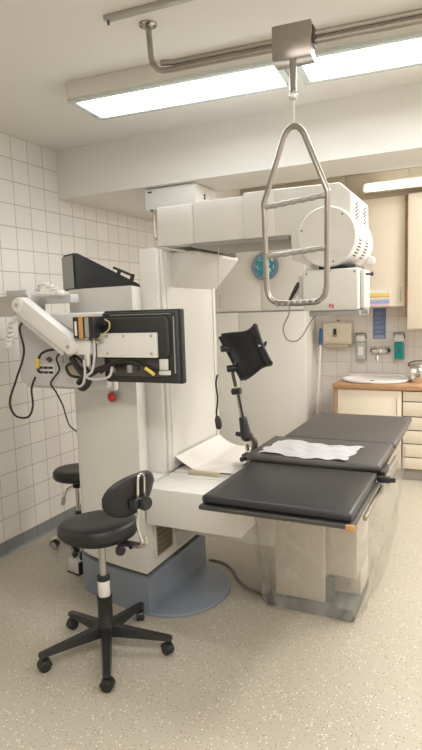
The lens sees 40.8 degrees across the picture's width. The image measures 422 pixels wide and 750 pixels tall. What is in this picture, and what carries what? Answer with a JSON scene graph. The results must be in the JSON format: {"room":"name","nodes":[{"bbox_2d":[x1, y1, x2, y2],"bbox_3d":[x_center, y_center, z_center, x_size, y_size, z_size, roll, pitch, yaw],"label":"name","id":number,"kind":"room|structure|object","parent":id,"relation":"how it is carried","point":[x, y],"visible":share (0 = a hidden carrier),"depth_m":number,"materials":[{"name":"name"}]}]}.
{"room":"hospital x-ray room","nodes":[
{"label":"hospital x-ray room","id":0,"kind":"room"},
{"bbox_2d":[0,132,185,543],"bbox_3d":[-1.704,-0.112,3.137,0.100,2.760,7.380,1,7,25],"label":"wall","id":1,"kind":"structure","parent":0,"point":[37,228],"depth_m":4.01,"materials":[{"name":"tile"}]},
{"bbox_2d":[0,504,80,557],"bbox_3d":[-1.607,1.218,3.261,0.022,0.086,7.380,1,7,25],"label":"baseboard","id":2,"kind":"structure","parent":1,"relation":"attached to","point":[11,545],"depth_m":4.00,"materials":[{"name":"grey plastic"}]},
{"bbox_2d":[0,290,158,366],"bbox_3d":[-0.900,-0.250,2.888,1.555,0.380,0.333,1,7,25],"label":"monitor arm","id":3,"kind":"object","parent":1,"relation":"attached to","point":[28,307],"visible":0.97,"depth_m":2.64,"materials":[{"name":"white metal"}]},
{"bbox_2d":[4,315,18,347],"bbox_3d":[-0.974,-0.223,2.820,0.137,0.174,0.042,1,7,20],"label":"coiled cable","id":4,"kind":"object","parent":3,"relation":"hanging from","point":[9,336],"visible":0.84,"depth_m":2.82,"materials":[{"name":"white plastic"}]},
{"bbox_2d":[9,322,35,418],"bbox_3d":[-0.962,-0.033,2.896,0.193,0.519,0.042,1,7,25],"label":"cable","id":5,"kind":"object","parent":3,"relation":"hanging from","point":[21,323],"visible":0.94,"depth_m":2.89,"materials":[{"name":"black plastic"}]},
{"bbox_2d":[35,281,65,295],"bbox_3d":[-0.827,-0.444,2.911,0.193,0.083,0.040,1,7,25],"label":"coiled cable","id":6,"kind":"object","parent":3,"relation":"attached to","point":[60,292],"visible":1,"depth_m":2.89,"materials":[{"name":"white plastic"}]},
{"bbox_2d":[17,312,117,390],"bbox_3d":[-0.735,-0.117,2.851,0.565,0.385,0.097,1,7,25],"label":"monitor","id":7,"kind":"object","parent":3,"relation":"attached to","point":[34,345],"visible":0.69,"depth_m":2.85,"materials":[{"name":"white plastic"}]},
{"bbox_2d":[35,357,40,367],"bbox_3d":[-0.869,-0.061,2.846,0.021,0.057,0.041,-7,8,-40],"label":"plug","id":8,"kind":"object","parent":7,"relation":"attached to","point":[37,364],"visible":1,"depth_m":2.84,"materials":[{"name":"yellow plastic"}]},
{"bbox_2d":[37,348,88,371],"bbox_3d":[-0.729,-0.068,2.752,0.377,0.123,0.030,3,8,34],"label":"cable","id":9,"kind":"object","parent":7,"relation":"attached to","point":[51,349],"visible":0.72,"depth_m":2.77,"materials":[{"name":"black plastic"}]},
{"bbox_2d":[50,353,76,431],"bbox_3d":[-0.813,0.498,3.495,0.100,1.394,1.298,-2,7,-5],"label":"cable","id":10,"kind":"object","parent":7,"relation":"hanging from","point":[58,354],"visible":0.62,"depth_m":2.88,"materials":[{"name":"black plastic"}]},
{"bbox_2d":[65,363,95,378],"bbox_3d":[-0.617,-0.019,2.707,0.212,0.079,0.026,3,8,34],"label":"cable","id":11,"kind":"object","parent":7,"relation":"attached to","point":[68,364],"visible":0.56,"depth_m":2.74,"materials":[{"name":"black plastic"}]},
{"bbox_2d":[73,360,85,387],"bbox_3d":[-0.618,-0.006,2.654,0.104,0.133,0.023,4,8,39],"label":"cable","id":12,"kind":"object","parent":3,"relation":"hanging from","point":[84,363],"visible":1,"depth_m":2.62,"materials":[{"name":"grey plastic"}]},
{"bbox_2d":[73,316,105,338],"bbox_3d":[-0.542,-0.220,2.599,0.156,0.101,0.096,1,7,25],"label":"block","id":13,"kind":"object","parent":3,"relation":"attached to","point":[84,327],"visible":0.98,"depth_m":2.56,"materials":[{"name":"black plastic"}]},
{"bbox_2d":[98,319,109,339],"bbox_3d":[-0.482,-0.205,2.555,0.078,0.096,0.018,1,7,25],"label":"cable","id":14,"kind":"object","parent":13,"relation":"attached to","point":[104,319],"visible":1,"depth_m":2.54,"materials":[{"name":"yellow plastic"}]},
{"bbox_2d":[69,356,117,390],"bbox_3d":[-0.551,-0.006,2.641,0.274,0.168,0.049,1,7,25],"label":"cable","id":15,"kind":"object","parent":3,"relation":"hanging from","point":[72,359],"visible":0.89,"depth_m":2.64,"materials":[{"name":"black plastic"}]},
{"bbox_2d":[85,338,112,380],"bbox_3d":[-0.515,-0.071,2.593,0.147,0.194,0.027,1,7,22],"label":"cable","id":16,"kind":"object","parent":3,"relation":"attached to","point":[94,343],"visible":1,"depth_m":2.59,"materials":[{"name":"grey plastic"}]},
{"bbox_2d":[102,309,185,383],"bbox_3d":[-0.318,-0.128,2.582,0.412,0.334,0.089,1,7,25],"label":"monitor","id":17,"kind":"object","parent":3,"relation":"attached to","point":[170,363],"visible":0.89,"depth_m":2.52,"materials":[{"name":"black plastic"}]},
{"bbox_2d":[99,359,158,373],"bbox_3d":[-0.374,-0.036,2.560,0.306,0.069,0.019,1,7,22],"label":"cable","id":18,"kind":"object","parent":17,"relation":"attached to","point":[127,360],"visible":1,"depth_m":2.54,"materials":[{"name":"black plastic"}]},
{"bbox_2d":[144,367,154,375],"bbox_3d":[-0.271,-0.016,2.505,0.053,0.041,0.016,2,7,28],"label":"tag","id":19,"kind":"object","parent":18,"relation":"attached to","point":[148,370],"visible":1,"depth_m":2.50,"materials":[{"name":"yellow plastic"}]},
{"bbox_2d":[95,189,240,222],"bbox_3d":[-0.246,-1.619,5.275,0.630,0.340,1.950,1,7,25],"label":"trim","id":20,"kind":"structure","parent":1,"relation":"attached to","point":[136,209],"depth_m":4.84,"materials":[{"name":"white paint"}]},
{"bbox_2d":[145,183,215,240],"bbox_3d":[-0.205,-1.123,4.001,0.396,0.349,0.350,1,7,25],"label":"junction box","id":21,"kind":"object","parent":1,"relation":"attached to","point":[183,194],"visible":0.57,"depth_m":3.85,"materials":[{"name":"white metal"}]},
{"bbox_2d":[56,82,421,207],"bbox_3d":[1.032,-1.442,3.361,4.590,0.340,0.420,1,7,25],"label":"beam","id":22,"kind":"structure","parent":1,"relation":"attached to","point":[381,129],"depth_m":3.54,"materials":[{"name":"white paint"}]},
{"bbox_2d":[0,478,421,749],"bbox_3d":[0.457,1.357,2.289,4.790,0.100,7.580,1,7,25],"label":"floor","id":23,"kind":"structure","parent":0,"point":[244,672],"depth_m":2.52,"materials":[{"name":"plastic"}]},
{"bbox_2d":[49,463,81,553],"bbox_3d":[-0.899,0.896,3.885,0.384,0.540,0.382,1,7,25],"label":"stool","id":24,"kind":"object","parent":23,"relation":"on","point":[69,473],"visible":0.32,"depth_m":3.82,"materials":[{"name":"black fabric"}]},
{"bbox_2d":[49,539,59,545],"bbox_3d":[-1.060,1.125,3.844,0.062,0.052,0.036,1,7,22],"label":"hood","id":25,"kind":"object","parent":24,"relation":"attached to","point":[55,542],"depth_m":3.83,"materials":[{"name":"black plastic"}]},
{"bbox_2d":[71,546,79,551],"bbox_3d":[-0.894,1.132,3.734,0.036,0.052,0.062,-6,8,-34],"label":"hood","id":26,"kind":"object","parent":24,"relation":"attached to","point":[74,549],"depth_m":3.72,"materials":[{"name":"black plastic"}]},
{"bbox_2d":[67,551,82,575],"bbox_3d":[-0.823,1.141,3.491,0.135,0.136,0.090,3,8,37],"label":"switch","id":27,"kind":"object","parent":23,"relation":"on","point":[75,563],"visible":0.72,"depth_m":3.45,"materials":[{"name":"grey plastic"}]},
{"bbox_2d":[37,470,174,692],"bbox_3d":[-0.481,0.842,2.630,0.614,0.904,0.592,1,7,25],"label":"stool","id":28,"kind":"object","parent":23,"relation":"on","point":[116,523],"visible":1,"depth_m":2.52,"materials":[{"name":"black leather"}]},
{"bbox_2d":[37,657,52,669],"bbox_3d":[-0.740,1.266,2.518,0.062,0.052,0.036,-5,7,-29],"label":"hood","id":29,"kind":"object","parent":28,"relation":"attached to","point":[44,663],"depth_m":2.51,"materials":[{"name":"black plastic"}]},
{"bbox_2d":[66,617,74,627],"bbox_3d":[-0.696,1.226,2.851,0.038,0.052,0.063,1,7,25],"label":"hood","id":30,"kind":"object","parent":28,"relation":"attached to","point":[70,623],"depth_m":2.83,"materials":[{"name":"black plastic"}]},
{"bbox_2d":[99,676,115,687],"bbox_3d":[-0.435,1.273,2.372,0.062,0.052,0.036,-1,6,4],"label":"hood","id":31,"kind":"object","parent":28,"relation":"attached to","point":[107,681],"depth_m":2.36,"materials":[{"name":"black plastic"}]},
{"bbox_2d":[137,608,143,618],"bbox_3d":[-0.363,1.209,2.912,0.036,0.052,0.062,-3,7,-6],"label":"hood","id":32,"kind":"object","parent":28,"relation":"attached to","point":[140,611],"depth_m":2.89,"materials":[{"name":"black plastic"}]},
{"bbox_2d":[160,641,174,652],"bbox_3d":[-0.202,1.238,2.615,0.036,0.052,0.062,-7,8,-40],"label":"hood","id":33,"kind":"object","parent":28,"relation":"attached to","point":[167,646],"depth_m":2.60,"materials":[{"name":"black plastic"}]},
{"bbox_2d":[69,182,375,617],"bbox_3d":[0.051,0.149,3.148,1.702,2.130,0.951,1,7,25],"label":"machine","id":34,"kind":"object","parent":23,"relation":"on","point":[135,427],"visible":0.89,"depth_m":2.98,"materials":[{"name":"white metal"}]},
{"bbox_2d":[62,253,139,290],"bbox_3d":[-0.648,-0.611,3.397,0.446,0.209,0.170,-7,8,-37],"label":"hood","id":35,"kind":"object","parent":34,"relation":"on","point":[79,272],"visible":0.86,"depth_m":3.27,"materials":[{"name":"black plastic"}]},
{"bbox_2d":[152,525,173,558],"bbox_3d":[-0.257,0.861,3.064,0.023,0.205,0.190,1,7,25],"label":"vent","id":36,"kind":"object","parent":34,"relation":"attached to","point":[162,537],"depth_m":3.03,"materials":[{"name":"brown"}]},
{"bbox_2d":[175,434,250,476],"bbox_3d":[0.096,0.463,3.304,0.391,0.082,0.625,1,7,25],"label":"paper sheet","id":37,"kind":"object","parent":34,"relation":"on","point":[216,456],"visible":0.76,"depth_m":3.25,"materials":[{"name":"white paper"}]},
{"bbox_2d":[176,465,232,476],"bbox_3d":[0.101,0.499,3.310,0.385,0.010,0.580,1,7,25],"label":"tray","id":38,"kind":"object","parent":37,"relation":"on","point":[223,470],"depth_m":3.11,"materials":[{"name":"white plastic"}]},
{"bbox_2d":[215,248,221,428],"bbox_3d":[0.039,-0.181,2.885,0.028,0.924,0.077,4,8,39],"label":"switch","id":39,"kind":"object","parent":34,"relation":"hanging from","point":[218,422],"visible":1,"depth_m":2.89,"materials":[{"name":"black plastic"}]},
{"bbox_2d":[283,282,315,341],"bbox_3d":[0.420,-0.300,2.709,0.158,0.286,0.036,-1,7,7],"label":"cable","id":40,"kind":"object","parent":34,"relation":"attached to","point":[296,287],"visible":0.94,"depth_m":2.70,"materials":[{"name":"black plastic"}]},
{"bbox_2d":[309,310,365,315],"bbox_3d":[0.612,-0.298,2.716,0.235,0.024,0.200,1,7,25],"label":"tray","id":41,"kind":"object","parent":34,"relation":"on","point":[311,312],"depth_m":2.63,"materials":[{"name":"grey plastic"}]},
{"bbox_2d":[209,558,266,595],"bbox_3d":[0.155,1.187,3.351,0.070,0.016,0.574,-5,7,-29],"label":"cable","id":42,"kind":"object","parent":23,"relation":"on","point":[210,559],"visible":0.97,"depth_m":3.30,"materials":[{"name":"grey plastic"}]},
{"bbox_2d":[215,249,316,447],"bbox_3d":[0.433,-0.323,5.976,1.265,2.405,0.405,1,7,25],"label":"wall","id":43,"kind":"structure","parent":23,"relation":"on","point":[280,397],"depth_m":5.74,"materials":[{"name":"white paint"}]},
{"bbox_2d":[252,252,278,280],"bbox_3d":[0.538,-1.077,5.621,0.280,0.280,0.022,1,7,25],"label":"wall clock","id":44,"kind":"object","parent":43,"relation":"attached to","point":[257,264],"visible":0.76,"depth_m":5.63,"materials":[{"name":"teal plastic"}]},
{"bbox_2d":[199,412,411,621],"bbox_3d":[0.655,0.790,3.109,0.774,0.828,1.910,1,7,25],"label":"table","id":45,"kind":"object","parent":23,"relation":"on","point":[320,509],"visible":0.95,"depth_m":2.87,"materials":[{"name":"black leather"}]},
{"bbox_2d":[218,324,272,461],"bbox_3d":[0.196,0.093,3.149,0.364,0.756,0.208,1,7,25],"label":"support","id":46,"kind":"object","parent":45,"relation":"attached to","point":[246,350],"visible":0.96,"depth_m":3.14,"materials":[{"name":"black plastic"}]},
{"bbox_2d":[258,439,362,459],"bbox_3d":[0.522,0.388,2.955,0.496,0.010,0.351,1,7,25],"label":"paper sheet","id":47,"kind":"object","parent":45,"relation":"on","point":[291,448],"visible":1,"depth_m":2.95,"materials":[{"name":"white paper"}]},
{"bbox_2d":[316,328,322,413],"bbox_3d":[1.065,0.220,5.666,0.145,1.358,0.332,1,7,25],"label":"mop","id":48,"kind":"object","parent":23,"relation":"on","point":[320,329],"visible":0.44,"depth_m":5.71,"materials":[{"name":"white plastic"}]},
{"bbox_2d":[334,388,402,478],"bbox_3d":[1.545,0.504,5.436,0.601,0.815,0.607,1,7,25],"label":"base cabinet","id":49,"kind":"object","parent":23,"relation":"on","point":[346,401],"visible":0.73,"depth_m":5.14,"materials":[{"name":"beige laminate"}]},
{"bbox_2d":[332,378,421,390],"bbox_3d":[1.828,0.081,5.250,1.275,0.044,0.600,1,7,25],"label":"countertop","id":50,"kind":"structure","parent":49,"relation":"on","point":[340,384],"depth_m":5.09,"materials":[{"name":"brown wood"}]},
{"bbox_2d":[343,373,409,383],"bbox_3d":[1.565,0.033,5.376,0.616,0.038,0.563,1,7,25],"label":"washbasin","id":51,"kind":"object","parent":50,"relation":"in","point":[362,378],"visible":0.88,"depth_m":5.44,"materials":[{"name":"white ceramic"}]},
{"bbox_2d":[408,360,421,382],"bbox_3d":[1.905,-0.039,5.166,0.205,0.208,0.196,1,7,25],"label":"steel canister","id":52,"kind":"object","parent":50,"relation":"on","point":[415,368],"visible":1,"depth_m":5.10,"materials":[{"name":"silver metal"}]},
{"bbox_2d":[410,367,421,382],"bbox_3d":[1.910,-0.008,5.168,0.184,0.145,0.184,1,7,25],"label":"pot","id":53,"kind":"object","parent":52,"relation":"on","point":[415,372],"depth_m":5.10,"materials":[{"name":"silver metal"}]},
{"bbox_2d":[402,391,421,479],"bbox_3d":[2.118,0.515,5.179,0.652,0.815,0.578,1,7,25],"label":"drawer unit","id":54,"kind":"object","parent":23,"relation":"on","point":[411,400],"visible":0.8,"depth_m":5.02,"materials":[{"name":"beige"}]},
{"bbox_2d":[0,0,421,189],"bbox_3d":[0.367,-1.484,1.966,4.790,0.100,7.580,1,7,25],"label":"ceiling","id":55,"kind":"structure","parent":0,"point":[45,45],"depth_m":2.59,"materials":[{"name":"white paint"}]},
{"bbox_2d":[103,0,193,25],"bbox_3d":[-0.104,-1.423,2.156,0.700,0.034,0.030,1,7,23],"label":"ceiling track","id":56,"kind":"object","parent":55,"relation":"attached to","point":[153,6],"visible":1,"depth_m":2.22,"materials":[{"name":"grey metal"}]},
{"bbox_2d":[66,54,289,120],"bbox_3d":[-0.164,-1.467,2.862,1.120,0.102,0.315,1,7,21],"label":"ceiling lamp","id":57,"kind":"object","parent":55,"relation":"attached to","point":[138,90],"visible":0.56,"depth_m":2.81,"materials":[{"name":"white plastic"}]},
{"bbox_2d":[139,8,421,73],"bbox_3d":[0.600,-1.342,2.026,1.924,0.210,0.076,1,7,22],"label":"rail","id":58,"kind":"object","parent":55,"relation":"attached to","point":[412,17],"visible":0.97,"depth_m":2.19,"materials":[{"name":"metal"}]},
{"bbox_2d":[272,19,315,100],"bbox_3d":[0.316,-1.174,2.155,0.157,0.278,0.098,1,7,25],"label":"carriage","id":59,"kind":"object","parent":58,"relation":"attached to","point":[293,44],"visible":1,"depth_m":2.12,"materials":[{"name":"metal"}]},
{"bbox_2d":[261,96,330,306],"bbox_3d":[0.322,-0.659,2.178,0.284,0.783,0.023,2,8,31],"label":"handle","id":60,"kind":"object","parent":59,"relation":"hanging from","point":[326,195],"visible":1,"depth_m":2.17,"materials":[{"name":"brushed steel"},{"name":"satin zinc"},{"name":"white cord"}]},
{"bbox_2d":[241,166,421,199],"bbox_3d":[1.309,-1.654,5.205,2.221,0.348,0.020,1,7,25],"label":"panel","id":61,"kind":"object","parent":55,"relation":"attached to","point":[354,183],"visible":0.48,"depth_m":5.14,"materials":[{"name":"beige laminate"}]},
{"bbox_2d":[362,176,421,194],"bbox_3d":[1.971,-1.657,4.799,1.340,0.095,0.128,1,7,25],"label":"lamp","id":62,"kind":"object","parent":61,"relation":"attached to","point":[412,183],"visible":1,"depth_m":4.95,"materials":[{"name":"white plastic"}]},
{"bbox_2d":[365,178,421,190],"bbox_3d":[1.956,-1.649,4.762,1.295,0.062,0.046,1,7,25],"label":"diffuser","id":63,"kind":"object","parent":62,"relation":"attached to","point":[404,183],"depth_m":4.93,"materials":[{"name":"white plastic"}]},
{"bbox_2d":[297,24,421,84],"bbox_3d":[0.959,-1.454,2.433,1.185,0.102,0.315,1,7,21],"label":"ceiling lamp","id":64,"kind":"object","parent":55,"relation":"attached to","point":[400,48],"visible":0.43,"depth_m":2.50,"materials":[{"name":"translucent white plastic diffuser"}]},
{"bbox_2d":[303,38,421,80],"bbox_3d":[0.961,-1.412,2.437,1.115,0.011,0.255,1,7,21],"label":"diffuser","id":65,"kind":"object","parent":64,"relation":"attached to","point":[361,56],"depth_m":2.52,"materials":[{"name":"white plastic"}]},
{"bbox_2d":[315,195,421,412],"bbox_3d":[2.019,-0.495,5.477,4.590,2.760,0.100,1,7,25],"label":"wall","id":66,"kind":"structure","parent":0,"point":[336,363],"depth_m":5.67,"materials":[{"name":"tile"}]},
{"bbox_2d":[323,320,353,347],"bbox_3d":[1.277,-0.415,5.706,0.287,0.280,0.144,1,7,25],"label":"dispenser","id":67,"kind":"object","parent":66,"relation":"attached to","point":[336,334],"visible":1,"depth_m":5.66,"materials":[{"name":"beige plastic"}]},
{"bbox_2d":[326,344,349,347],"bbox_3d":[1.285,-0.294,5.732,0.225,0.034,0.119,1,7,25],"label":"tray","id":68,"kind":"object","parent":67,"relation":"on","point":[327,345],"depth_m":5.68,"materials":[{"name":"beige plastic"}]},
{"bbox_2d":[355,333,366,359],"bbox_3d":[1.488,-0.284,5.625,0.105,0.272,0.139,1,7,25],"label":"soap dispenser","id":69,"kind":"object","parent":66,"relation":"attached to","point":[361,338],"visible":1,"depth_m":5.61,"materials":[{"name":"grey plastic"}]},
{"bbox_2d":[357,342,365,358],"bbox_3d":[1.494,-0.243,5.640,0.084,0.167,0.068,1,7,25],"label":"bottle","id":70,"kind":"object","parent":69,"relation":"on","point":[361,346],"depth_m":5.61,"materials":[{"name":"white plastic"}]},
{"bbox_2d":[373,308,385,338],"bbox_3d":[1.659,-0.507,5.587,0.122,0.298,0.009,1,7,25],"label":"poster","id":71,"kind":"object","parent":66,"relation":"attached to","point":[379,314],"visible":1,"depth_m":5.58,"materials":[{"name":"blue paper"}]},
{"bbox_2d":[370,346,390,361],"bbox_3d":[1.636,-0.209,5.524,0.204,0.142,0.210,1,7,25],"label":"tap","id":72,"kind":"object","parent":66,"relation":"attached to","point":[374,350],"visible":1,"depth_m":5.55,"materials":[{"name":"silver metal"}]},
{"bbox_2d":[361,195,407,316],"bbox_3d":[1.583,-1.081,5.327,0.549,1.075,0.405,1,7,25],"label":"upper cabinet","id":73,"kind":"object","parent":66,"relation":"attached to","point":[387,216],"visible":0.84,"depth_m":5.11,"materials":[{"name":"beige laminate"}]},
{"bbox_2d":[370,289,389,305],"bbox_3d":[1.545,-0.708,5.196,0.184,0.147,0.004,1,7,25],"label":"chart","id":74,"kind":"object","parent":73,"relation":"attached to","point":[377,297],"visible":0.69,"depth_m":5.19,"materials":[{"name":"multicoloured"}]},
{"bbox_2d":[393,332,404,359],"bbox_3d":[1.814,-0.277,5.469,0.105,0.272,0.139,1,7,25],"label":"soap dispenser","id":75,"kind":"object","parent":66,"relation":"attached to","point":[399,337],"visible":1,"depth_m":5.45,"materials":[{"name":"teal plastic"}]},
{"bbox_2d":[394,342,403,358],"bbox_3d":[1.820,-0.236,5.484,0.084,0.167,0.068,1,7,25],"label":"bottle","id":76,"kind":"object","parent":75,"relation":"on","point":[398,346],"depth_m":5.46,"materials":[{"name":"blue plastic"}]},
{"bbox_2d":[407,192,421,328],"bbox_3d":[2.112,-1.016,5.064,0.628,1.178,0.436,1,7,25],"label":"upper cabinet","id":77,"kind":"object","parent":66,"relation":"attached to","point":[414,304],"visible":1,"depth_m":4.98,"materials":[{"name":"beige laminate"}]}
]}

